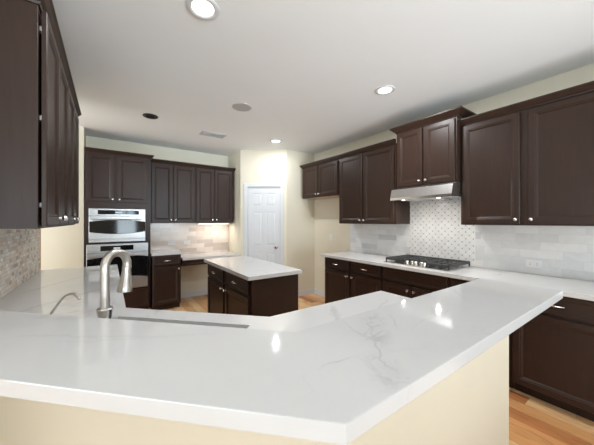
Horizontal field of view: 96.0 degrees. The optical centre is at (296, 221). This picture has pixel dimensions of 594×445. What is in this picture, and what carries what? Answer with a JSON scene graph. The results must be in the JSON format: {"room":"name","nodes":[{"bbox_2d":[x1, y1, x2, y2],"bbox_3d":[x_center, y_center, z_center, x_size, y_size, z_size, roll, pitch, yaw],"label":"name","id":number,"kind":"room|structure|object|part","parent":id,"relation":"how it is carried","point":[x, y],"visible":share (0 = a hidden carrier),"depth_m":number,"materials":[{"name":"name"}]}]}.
{"room":"kitchen","nodes":[
{"label":"kitchen","id":0,"kind":"room"},
{"bbox_2d":[0,229,40,298],"bbox_3d":[-1.881,0.049,1.580,0.120,2.731,2.750,0,0,-35],"label":"wall","id":1,"kind":"structure","parent":0,"point":[20,250],"depth_m":2.04,"materials":[{"name":"tile"}]},
{"bbox_2d":[0,0,70,229],"bbox_3d":[-1.493,-0.503,1.453,0.366,1.080,0.855,0,0,-35],"label":"upper cabinet","id":2,"kind":"object","parent":1,"relation":"attached to","point":[35,71],"visible":1,"depth_m":1.20,"materials":[{"name":"brown wood"}]},
{"bbox_3d":[-1.500,-1.012,1.448,0.350,0.062,0.855,0,0,-35],"label":"crown molding","id":3,"kind":"part","parent":2,"relation":"part of","materials":[{"name":"brown wood"}]},
{"bbox_3d":[-1.275,-0.473,1.390,0.020,0.991,0.387,0,0,-35],"label":"door","id":4,"kind":"part","parent":2,"relation":"part of","materials":[{"name":"brown wood"}]},
{"bbox_3d":[-1.507,-0.473,1.718,0.020,0.991,0.393,0,0,-35],"label":"door","id":5,"kind":"part","parent":2,"relation":"part of","materials":[{"name":"brown wood"}]},
{"bbox_2d":[63,75,80,225],"bbox_3d":[-1.986,-0.503,2.153,0.366,1.080,0.855,0,0,-35],"label":"upper cabinet","id":6,"kind":"object","parent":1,"relation":"attached to","point":[74,111],"visible":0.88,"depth_m":2.16,"materials":[{"name":"brown wood"}]},
{"bbox_3d":[-1.742,-0.473,2.052,0.020,0.991,0.391,0,0,-35],"label":"door","id":7,"kind":"part","parent":6,"relation":"part of","materials":[{"name":"brown wood"}]},
{"bbox_3d":[-1.993,-1.012,2.148,0.350,0.062,0.855,0,0,-35],"label":"crown molding","id":8,"kind":"part","parent":6,"relation":"part of","materials":[{"name":"brown wood"}]},
{"bbox_3d":[-1.973,-0.473,2.380,0.020,0.991,0.387,0,0,-35],"label":"door","id":9,"kind":"part","parent":6,"relation":"part of","materials":[{"name":"brown wood"}]},
{"bbox_2d":[41,126,85,269],"bbox_3d":[-4.663,0.049,2.898,3.716,2.731,0.579,0,0,-35],"label":"wall","id":10,"kind":"structure","parent":0,"point":[62,247],"depth_m":3.65,"materials":[{"name":"paint"}]},
{"bbox_2d":[86,136,227,292],"bbox_3d":[-1.813,0.049,5.194,3.589,2.731,0.108,0,0,-35],"label":"wall","id":11,"kind":"structure","parent":0,"point":[204,238],"depth_m":4.97,"materials":[{"name":"paint"}]},
{"bbox_2d":[150,158,195,222],"bbox_3d":[-2.170,-0.490,4.644,0.706,1.045,0.376,0,0,-35],"label":"upper cabinet","id":12,"kind":"object","parent":11,"relation":"attached to","point":[172,183],"visible":0.98,"depth_m":4.50,"materials":[{"name":"brown wood"}]},
{"bbox_3d":[-2.229,-0.461,4.423,0.315,0.956,0.020,0,0,-35],"label":"door","id":13,"kind":"part","parent":12,"relation":"part of","materials":[{"name":"brown wood"}]},
{"bbox_3d":[-2.172,-0.982,4.646,0.706,0.062,0.369,0,0,-35],"label":"crown molding","id":14,"kind":"part","parent":12,"relation":"part of","materials":[{"name":"brown wood"}]},
{"bbox_3d":[-1.949,-0.461,4.621,0.338,0.956,0.020,0,0,-35],"label":"door","id":15,"kind":"part","parent":12,"relation":"part of","materials":[{"name":"brown wood"}]},
{"bbox_2d":[181,289,207,297],"bbox_3d":[-1.807,1.364,5.133,1.020,0.100,0.014,0,0,-35],"label":"baseboard","id":16,"kind":"structure","parent":11,"relation":"attached to","point":[204,291],"depth_m":5.04,"materials":[{"name":"white paint"}]},
{"bbox_2d":[181,251,239,265],"bbox_3d":[-1.628,0.675,4.891,0.998,0.134,0.599,0,0,-35],"label":"desk","id":17,"kind":"object","parent":11,"relation":"attached to","point":[196,258],"visible":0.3,"depth_m":4.64,"materials":[{"name":"stone"}]},
{"bbox_3d":[-1.480,0.693,4.682,0.938,0.082,0.020,0,0,-35],"label":"drawer","id":18,"kind":"part","parent":17,"relation":"part of","materials":[{"name":"brown wood"}]},
{"bbox_2d":[195,164,235,222],"bbox_3d":[-1.573,-0.490,5.064,0.751,1.045,0.376,0,0,-35],"label":"upper cabinet","id":19,"kind":"object","parent":11,"relation":"attached to","point":[213,184],"visible":0.96,"depth_m":4.90,"materials":[{"name":"brown wood"}]},
{"bbox_3d":[-1.655,-0.461,4.828,0.305,0.956,0.020,0,0,-35],"label":"door","id":20,"kind":"part","parent":19,"relation":"part of","materials":[{"name":"brown wood"}]},
{"bbox_2d":[197,223,229,223],"bbox_3d":[-1.568,0.042,5.037,0.600,0.018,0.060,0,0,-35],"label":"light","id":21,"kind":"object","parent":19,"relation":"attached to","point":[197,223],"visible":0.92,"depth_m":5.00,"materials":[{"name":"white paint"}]},
{"bbox_3d":[-1.575,-0.982,5.067,0.751,0.062,0.369,0,0,-35],"label":"crown molding","id":22,"kind":"part","parent":19,"relation":"part of","materials":[{"name":"brown wood"}]},
{"bbox_3d":[-1.377,-0.461,5.024,0.335,0.956,0.020,0,0,-35],"label":"door","id":23,"kind":"part","parent":19,"relation":"part of","materials":[{"name":"brown wood"}]},
{"bbox_2d":[0,335,508,444],"bbox_3d":[-0.089,0.900,0.992,2.649,1.028,0.666,0,0,-11],"label":"wall","id":24,"kind":"structure","parent":0,"point":[470,406],"depth_m":0.85,"materials":[{"name":"paint"}]},
{"bbox_2d":[0,278,562,444],"bbox_3d":[-0.012,0.366,0.916,2.796,0.038,0.939,0,0,-12],"label":"countertop","id":25,"kind":"structure","parent":24,"relation":"on","point":[332,382],"depth_m":0.66,"materials":[{"name":"stone"}]},
{"bbox_2d":[228,149,313,290],"bbox_3d":[-0.527,0.049,5.344,1.315,2.731,1.144,0,0,-35],"label":"wall","id":26,"kind":"structure","parent":0,"point":[266,165],"depth_m":4.98,"materials":[{"name":"paint"}]},
{"bbox_2d":[244,183,282,264],"bbox_3d":[-0.613,0.358,4.897,0.729,2.112,0.019,0,0,4],"label":"trim","id":27,"kind":"structure","parent":26,"relation":"attached to","point":[246,185],"depth_m":4.89,"materials":[{"name":"white paint"}]},
{"bbox_2d":[248,187,279,263],"bbox_3d":[-0.607,0.389,4.900,0.600,2.034,0.103,0,0,4],"label":"door","id":28,"kind":"structure","parent":26,"relation":"in","point":[263,202],"depth_m":4.91,"materials":[{"name":"white paint"}]},
{"bbox_2d":[298,288,313,295],"bbox_3d":[0.048,1.364,5.061,0.700,0.100,0.046,0,0,-35],"label":"baseboard","id":29,"kind":"structure","parent":26,"relation":"attached to","point":[307,291],"depth_m":5.13,"materials":[{"name":"white paint"}]},
{"bbox_2d":[53,0,593,155],"bbox_3d":[-0.642,-1.367,0.308,7.505,0.100,9.444,0,0,-35],"label":"ceiling","id":30,"kind":"structure","parent":0,"point":[309,72],"depth_m":2.19,"materials":[{"name":"paint"}]},
{"bbox_2d":[143,113,157,118],"bbox_3d":[-1.833,-1.312,3.345,0.174,0.010,0.174,0,0,-35],"label":"recessed light","id":31,"kind":"object","parent":30,"relation":"in","point":[147,115],"visible":1,"depth_m":3.34,"materials":[{"name":"black metal"}]},
{"bbox_2d":[186,0,218,19],"bbox_3d":[-0.580,-1.312,1.647,0.194,0.010,0.194,0,0,-35],"label":"recessed light","id":32,"kind":"object","parent":30,"relation":"in","point":[202,9],"visible":1,"depth_m":1.65,"materials":[{"name":"white paint"}]},
{"bbox_2d":[199,131,226,138],"bbox_3d":[-1.276,-1.313,4.058,0.360,0.008,0.190,0,0,-35],"label":"ceiling vent","id":33,"kind":"object","parent":30,"relation":"in","point":[206,133],"visible":1,"depth_m":4.04,"materials":[{"name":"metal"}]},
{"bbox_2d":[232,103,251,110],"bbox_3d":[-0.635,-1.312,3.081,0.224,0.009,0.224,0,0,-35],"label":"ceiling speaker","id":34,"kind":"object","parent":30,"relation":"attached to","point":[237,106],"visible":1,"depth_m":3.07,"materials":[{"name":"plastic"}]},
{"bbox_2d":[270,139,281,142],"bbox_3d":[-0.345,-1.312,4.387,0.194,0.010,0.194,0,0,-35],"label":"recessed light","id":35,"kind":"object","parent":30,"relation":"in","point":[272,140],"visible":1,"depth_m":4.38,"materials":[{"name":"white paint"}]},
{"bbox_2d":[375,85,394,94],"bbox_3d":[0.883,-1.312,2.682,0.194,0.010,0.194,0,0,-35],"label":"recessed light","id":36,"kind":"object","parent":30,"relation":"in","point":[386,89],"visible":1,"depth_m":2.67,"materials":[{"name":"white paint"}]},
{"bbox_2d":[148,293,593,444],"bbox_3d":[-0.642,1.464,0.308,7.505,0.100,9.444,0,0,-35],"label":"floor","id":37,"kind":"structure","parent":0,"point":[532,420],"depth_m":1.91,"materials":[{"name":"brown wood"}]},
{"bbox_2d":[84,147,153,308],"bbox_3d":[-2.729,0.195,4.138,0.849,2.438,0.577,0,0,-35],"label":"tall cabinet","id":38,"kind":"object","parent":37,"relation":"on","point":[114,179],"visible":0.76,"depth_m":3.93,"materials":[{"name":"brown wood"}]},
{"bbox_3d":[-2.785,-0.614,3.799,0.323,0.676,0.020,0,0,-35],"label":"door","id":39,"kind":"part","parent":38,"relation":"part of","materials":[{"name":"brown wood"}]},
{"bbox_2d":[89,208,144,242],"bbox_3d":[-2.724,0.061,4.068,0.686,0.482,0.530,0,0,-35],"label":"wall oven","id":40,"kind":"object","parent":38,"relation":"in","point":[105,225],"visible":1,"depth_m":3.88,"materials":[{"name":"silver metal"}]},
{"bbox_3d":[-2.609,0.091,3.905,0.686,0.321,0.024,0,0,-35],"label":"oven door","id":41,"kind":"part","parent":40,"relation":"part of","materials":[{"name":"silver metal"}]},
{"bbox_3d":[-2.587,-0.024,3.874,0.606,0.020,0.056,0,0,-35],"label":"handle","id":42,"kind":"part","parent":40,"relation":"part of","materials":[{"name":"silver metal"}]},
{"bbox_3d":[-2.610,-0.128,3.906,0.686,0.105,0.022,0,0,-35],"label":"control panel","id":43,"kind":"part","parent":40,"relation":"part of","materials":[{"name":"silver metal"}]},
{"bbox_3d":[-2.611,0.283,3.908,0.686,0.034,0.018,0,0,-35],"label":"trim","id":44,"kind":"part","parent":40,"relation":"part of","materials":[{"name":"silver metal"}]},
{"bbox_2d":[86,242,147,287],"bbox_3d":[-2.719,0.666,4.072,0.750,0.677,0.530,0,0,-35],"label":"wall oven","id":45,"kind":"object","parent":38,"relation":"in","point":[138,252],"visible":0.56,"depth_m":3.99,"materials":[{"name":"silver metal"}]},
{"bbox_3d":[-2.605,0.391,3.910,0.750,0.125,0.022,0,0,-35],"label":"control panel","id":46,"kind":"part","parent":45,"relation":"part of","materials":[{"name":"silver metal"}]},
{"bbox_3d":[-2.583,0.504,3.878,0.670,0.020,0.056,0,0,-35],"label":"handle","id":47,"kind":"part","parent":45,"relation":"part of","materials":[{"name":"silver metal"}]},
{"bbox_3d":[-2.732,-0.995,4.141,0.849,0.058,0.567,0,0,-35],"label":"crown molding","id":48,"kind":"part","parent":38,"relation":"part of","materials":[{"name":"brown wood"}]},
{"bbox_3d":[-2.470,-0.614,4.021,0.390,0.676,0.020,0,0,-35],"label":"door","id":49,"kind":"part","parent":38,"relation":"part of","materials":[{"name":"brown wood"}]},
{"bbox_3d":[-2.607,1.167,3.925,0.760,0.275,0.020,0,0,-35],"label":"drawer","id":50,"kind":"part","parent":38,"relation":"part of","materials":[{"name":"brown wood"}]},
{"bbox_2d":[150,254,180,309],"bbox_3d":[-2.215,0.977,4.458,0.411,0.875,0.628,0,0,-35],"label":"base cabinet","id":51,"kind":"object","parent":37,"relation":"on","point":[165,270],"visible":0.97,"depth_m":4.24,"materials":[{"name":"brown wood"}]},
{"bbox_2d":[150,249,182,255],"bbox_3d":[-2.220,0.519,4.473,0.447,0.038,0.600,0,0,-35],"label":"countertop","id":52,"kind":"structure","parent":51,"relation":"on","point":[163,251],"depth_m":4.30,"materials":[{"name":"stone"}]},
{"bbox_3d":[-2.059,0.625,4.237,0.388,0.148,0.020,0,0,-35],"label":"drawer","id":53,"kind":"part","parent":51,"relation":"part of","materials":[{"name":"brown wood"}]},
{"bbox_3d":[-2.059,1.016,4.237,0.388,0.593,0.020,0,0,-35],"label":"door","id":54,"kind":"part","parent":51,"relation":"part of","materials":[{"name":"brown wood"}]},
{"bbox_2d":[208,264,297,316],"bbox_3d":[-0.600,0.977,3.125,0.578,0.875,1.309,0,0,-35],"label":"kitchen island","id":55,"kind":"object","parent":37,"relation":"on","point":[228,293],"visible":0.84,"depth_m":2.67,"materials":[{"name":"brown wood"}]},
{"bbox_3d":[-0.993,0.625,3.258,0.020,0.148,0.580,0,0,-35],"label":"drawer","id":56,"kind":"part","parent":55,"relation":"part of","materials":[{"name":"brown wood"}]},
{"bbox_3d":[-0.993,1.016,3.258,0.020,0.593,0.580,0,0,-35],"label":"door","id":57,"kind":"part","parent":55,"relation":"part of","materials":[{"name":"brown wood"}]},
{"bbox_3d":[-0.622,0.625,2.730,0.020,0.148,0.610,0,0,-35],"label":"drawer","id":58,"kind":"part","parent":55,"relation":"part of","materials":[{"name":"brown wood"}]},
{"bbox_3d":[-0.622,1.016,2.730,0.020,0.593,0.610,0,0,-35],"label":"door","id":59,"kind":"part","parent":55,"relation":"part of","materials":[{"name":"brown wood"}]},
{"bbox_2d":[204,256,301,280],"bbox_3d":[-0.589,0.519,3.136,0.598,0.038,1.375,0,0,-35],"label":"island countertop","id":60,"kind":"structure","parent":55,"relation":"on","point":[248,268],"depth_m":2.89,"materials":[{"name":"stone"}]},
{"bbox_2d":[325,257,382,303],"bbox_3d":[0.947,0.977,3.829,0.628,0.875,1.056,0,0,-35],"label":"base cabinet","id":61,"kind":"object","parent":37,"relation":"on","point":[344,279],"visible":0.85,"depth_m":3.68,"materials":[{"name":"brown wood"}]},
{"bbox_3d":[0.575,0.625,3.888,0.020,0.148,0.497,0,0,-35],"label":"drawer","id":62,"kind":"part","parent":61,"relation":"part of","materials":[{"name":"brown wood"}]},
{"bbox_3d":[0.575,1.016,3.888,0.020,0.593,0.497,0,0,-35],"label":"door","id":63,"kind":"part","parent":61,"relation":"part of","materials":[{"name":"brown wood"}]},
{"bbox_3d":[0.880,0.625,3.454,0.020,0.148,0.483,0,0,-35],"label":"drawer","id":64,"kind":"part","parent":61,"relation":"part of","materials":[{"name":"brown wood"}]},
{"bbox_3d":[0.880,1.016,3.454,0.020,0.593,0.483,0,0,-35],"label":"door","id":65,"kind":"part","parent":61,"relation":"part of","materials":[{"name":"brown wood"}]},
{"bbox_2d":[383,267,449,297],"bbox_3d":[1.478,0.977,3.078,0.626,0.875,0.779,0,0,-35],"label":"base cabinet","id":66,"kind":"object","parent":37,"relation":"on","point":[410,284],"visible":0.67,"depth_m":2.93,"materials":[{"name":"brown wood"}]},
{"bbox_3d":[1.146,1.016,3.078,0.020,0.593,0.366,0,0,-35],"label":"door","id":67,"kind":"part","parent":66,"relation":"part of","materials":[{"name":"brown wood"}]},
{"bbox_3d":[1.366,1.016,2.766,0.020,0.593,0.366,0,0,-35],"label":"door","id":68,"kind":"part","parent":66,"relation":"part of","materials":[{"name":"brown wood"}]},
{"bbox_2d":[450,278,513,388],"bbox_3d":[1.842,0.977,2.560,0.628,0.875,0.485,0,0,-35],"label":"base cabinet","id":69,"kind":"object","parent":37,"relation":"on","point":[453,281],"visible":0.03,"depth_m":2.27,"materials":[{"name":"brown wood"}]},
{"bbox_3d":[1.621,0.625,2.404,0.020,0.148,0.458,0,0,-35],"label":"drawer","id":70,"kind":"part","parent":69,"relation":"part of","materials":[{"name":"brown wood"}]},
{"bbox_2d":[511,296,593,421],"bbox_3d":[2.140,0.977,2.137,0.628,0.875,0.544,0,0,-35],"label":"base cabinet","id":71,"kind":"object","parent":37,"relation":"on","point":[552,354],"visible":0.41,"depth_m":1.97,"materials":[{"name":"brown wood"}]},
{"bbox_3d":[1.919,0.625,1.982,0.020,0.148,0.517,0,0,-35],"label":"drawer","id":72,"kind":"part","parent":71,"relation":"part of","materials":[{"name":"brown wood"}]},
{"bbox_3d":[2.528,0.976,1.587,0.628,0.875,0.799,0,0,-35],"label":"base cabinet","id":73,"kind":"object","parent":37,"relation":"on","visible":0},
{"bbox_2d":[321,251,593,300],"bbox_3d":[1.696,0.519,2.758,0.638,0.038,3.725,0,0,-35],"label":"countertop","id":74,"kind":"structure","parent":73,"relation":"on","point":[573,288],"depth_m":2.46,"materials":[{"name":"stone"}]},
{"bbox_2d":[383,254,471,271],"bbox_3d":[1.482,0.468,3.087,0.524,0.064,0.760,0,0,-35],"label":"gas cooktop","id":75,"kind":"object","parent":74,"relation":"in","point":[434,263],"visible":1,"depth_m":2.96,"materials":[{"name":"silver metal"}]},
{"bbox_3d":[-0.660,0.976,1.054,1.265,0.875,1.164,0,0,-35],"label":"base cabinet","id":76,"kind":"object","parent":37,"relation":"on","visible":0},
{"bbox_2d":[0,264,410,331],"bbox_3d":[-0.992,0.519,1.747,3.761,0.038,1.604,0,0,24],"label":"countertop","id":77,"kind":"structure","parent":76,"relation":"on","point":[41,292],"depth_m":1.57,"materials":[{"name":"stone"}]},
{"bbox_2d":[50,293,80,313],"bbox_3d":[-1.023,0.404,1.146,0.193,0.192,0.039,0,0,5],"label":"water tap","id":78,"kind":"object","parent":77,"relation":"on","point":[77,296],"visible":0.43,"depth_m":1.15,"materials":[{"name":"silver metal"}]},
{"bbox_2d":[96,249,132,318],"bbox_3d":[-0.727,0.306,1.071,0.126,0.386,0.168,0,0,-35],"label":"faucet","id":79,"kind":"object","parent":77,"relation":"on","point":[105,310],"visible":0.75,"depth_m":1.05,"materials":[{"name":"silver metal"}]},
{"bbox_2d":[314,63,593,290],"bbox_3d":[2.352,0.049,2.479,0.109,2.731,9.344,0,0,-35],"label":"wall","id":80,"kind":"structure","parent":0,"point":[435,229],"depth_m":3.01,"materials":[{"name":"paint"}]},
{"bbox_2d":[299,155,338,199],"bbox_3d":[0.480,-0.731,4.724,0.362,0.625,1.010,0,0,-35],"label":"upper cabinet","id":81,"kind":"object","parent":80,"relation":"attached to","point":[320,178],"visible":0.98,"depth_m":4.57,"materials":[{"name":"brown wood"}]},
{"bbox_3d":[0.236,-0.701,4.829,0.020,0.536,0.443,0,0,-35],"label":"door","id":82,"kind":"part","parent":81,"relation":"part of","materials":[{"name":"brown wood"}]},
{"bbox_3d":[0.483,-1.012,4.726,0.354,0.062,1.010,0,0,-35],"label":"crown molding","id":83,"kind":"part","parent":81,"relation":"part of","materials":[{"name":"brown wood"}]},
{"bbox_3d":[0.510,-0.701,4.440,0.020,0.536,0.470,0,0,-35],"label":"door","id":84,"kind":"part","parent":81,"relation":"part of","materials":[{"name":"brown wood"}]},
{"bbox_2d":[314,288,324,296],"bbox_3d":[0.618,1.364,4.848,0.014,0.100,0.955,0,0,-35],"label":"baseboard","id":85,"kind":"structure","parent":80,"relation":"attached to","point":[316,291],"depth_m":5.10,"materials":[{"name":"white paint"}]},
{"bbox_2d":[337,139,409,223],"bbox_3d":[1.069,-0.502,3.888,0.362,1.082,1.025,0,0,-35],"label":"upper cabinet","id":86,"kind":"object","parent":80,"relation":"attached to","point":[368,174],"visible":0.98,"depth_m":3.70,"materials":[{"name":"brown wood"}]},
{"bbox_3d":[0.805,-0.472,4.022,0.020,0.993,0.462,0,0,-35],"label":"door","id":87,"kind":"part","parent":86,"relation":"part of","materials":[{"name":"brown wood"}]},
{"bbox_3d":[1.072,-1.012,3.890,0.354,0.062,1.025,0,0,-35],"label":"crown molding","id":88,"kind":"part","parent":86,"relation":"part of","materials":[{"name":"brown wood"}]},
{"bbox_3d":[1.094,-0.472,3.612,0.020,0.993,0.505,0,0,-35],"label":"door","id":89,"kind":"part","parent":86,"relation":"part of","materials":[{"name":"brown wood"}]},
{"bbox_2d":[390,182,461,201],"bbox_3d":[1.539,-0.323,3.076,0.530,0.161,0.704,0,0,-35],"label":"range hood","id":90,"kind":"object","parent":80,"relation":"attached to","point":[450,190],"visible":1,"depth_m":2.88,"materials":[{"name":"silver metal"}]},
{"bbox_2d":[389,106,476,187],"bbox_3d":[1.565,-0.773,3.106,0.452,0.740,0.824,0,0,-35],"label":"upper cabinet","id":91,"kind":"object","parent":80,"relation":"attached to","point":[429,147],"visible":0.93,"depth_m":2.93,"materials":[{"name":"brown wood"}]},
{"bbox_3d":[1.323,-0.739,3.147,0.020,0.641,0.322,0,0,-35],"label":"door","id":92,"kind":"part","parent":91,"relation":"part of","materials":[{"name":"brown wood"}]},
{"bbox_3d":[1.565,-1.107,3.106,0.452,0.072,0.824,0,0,-35],"label":"crown molding","id":93,"kind":"part","parent":91,"relation":"part of","materials":[{"name":"brown wood"}]},
{"bbox_3d":[1.523,-0.739,2.864,0.020,0.641,0.322,0,0,-35],"label":"door","id":94,"kind":"part","parent":91,"relation":"part of","materials":[{"name":"brown wood"}]},
{"bbox_2d":[459,81,593,225],"bbox_3d":[2.105,-0.502,2.418,0.362,1.082,1.043,0,0,-35],"label":"upper cabinet","id":95,"kind":"object","parent":80,"relation":"attached to","point":[530,162],"visible":1,"depth_m":2.29,"materials":[{"name":"brown wood"}]},
{"bbox_3d":[1.837,-0.472,2.557,0.020,0.993,0.471,0,0,-35],"label":"door","id":96,"kind":"part","parent":95,"relation":"part of","materials":[{"name":"brown wood"}]},
{"bbox_3d":[2.108,-1.012,2.420,0.354,0.062,1.043,0,0,-35],"label":"crown molding","id":97,"kind":"part","parent":95,"relation":"part of","materials":[{"name":"brown wood"}]},
{"bbox_3d":[2.142,-0.472,2.124,0.020,0.993,0.475,0,0,-35],"label":"door","id":98,"kind":"part","parent":95,"relation":"part of","materials":[{"name":"brown wood"}]},
{"bbox_2d":[526,260,541,268],"bbox_3d":[2.244,0.406,2.533,0.006,0.072,0.118,0,0,-35],"label":"wall outlet","id":99,"kind":"object","parent":80,"relation":"attached to","point":[529,263],"visible":1,"depth_m":2.53,"materials":[{"name":"white plastic"}]}
]}

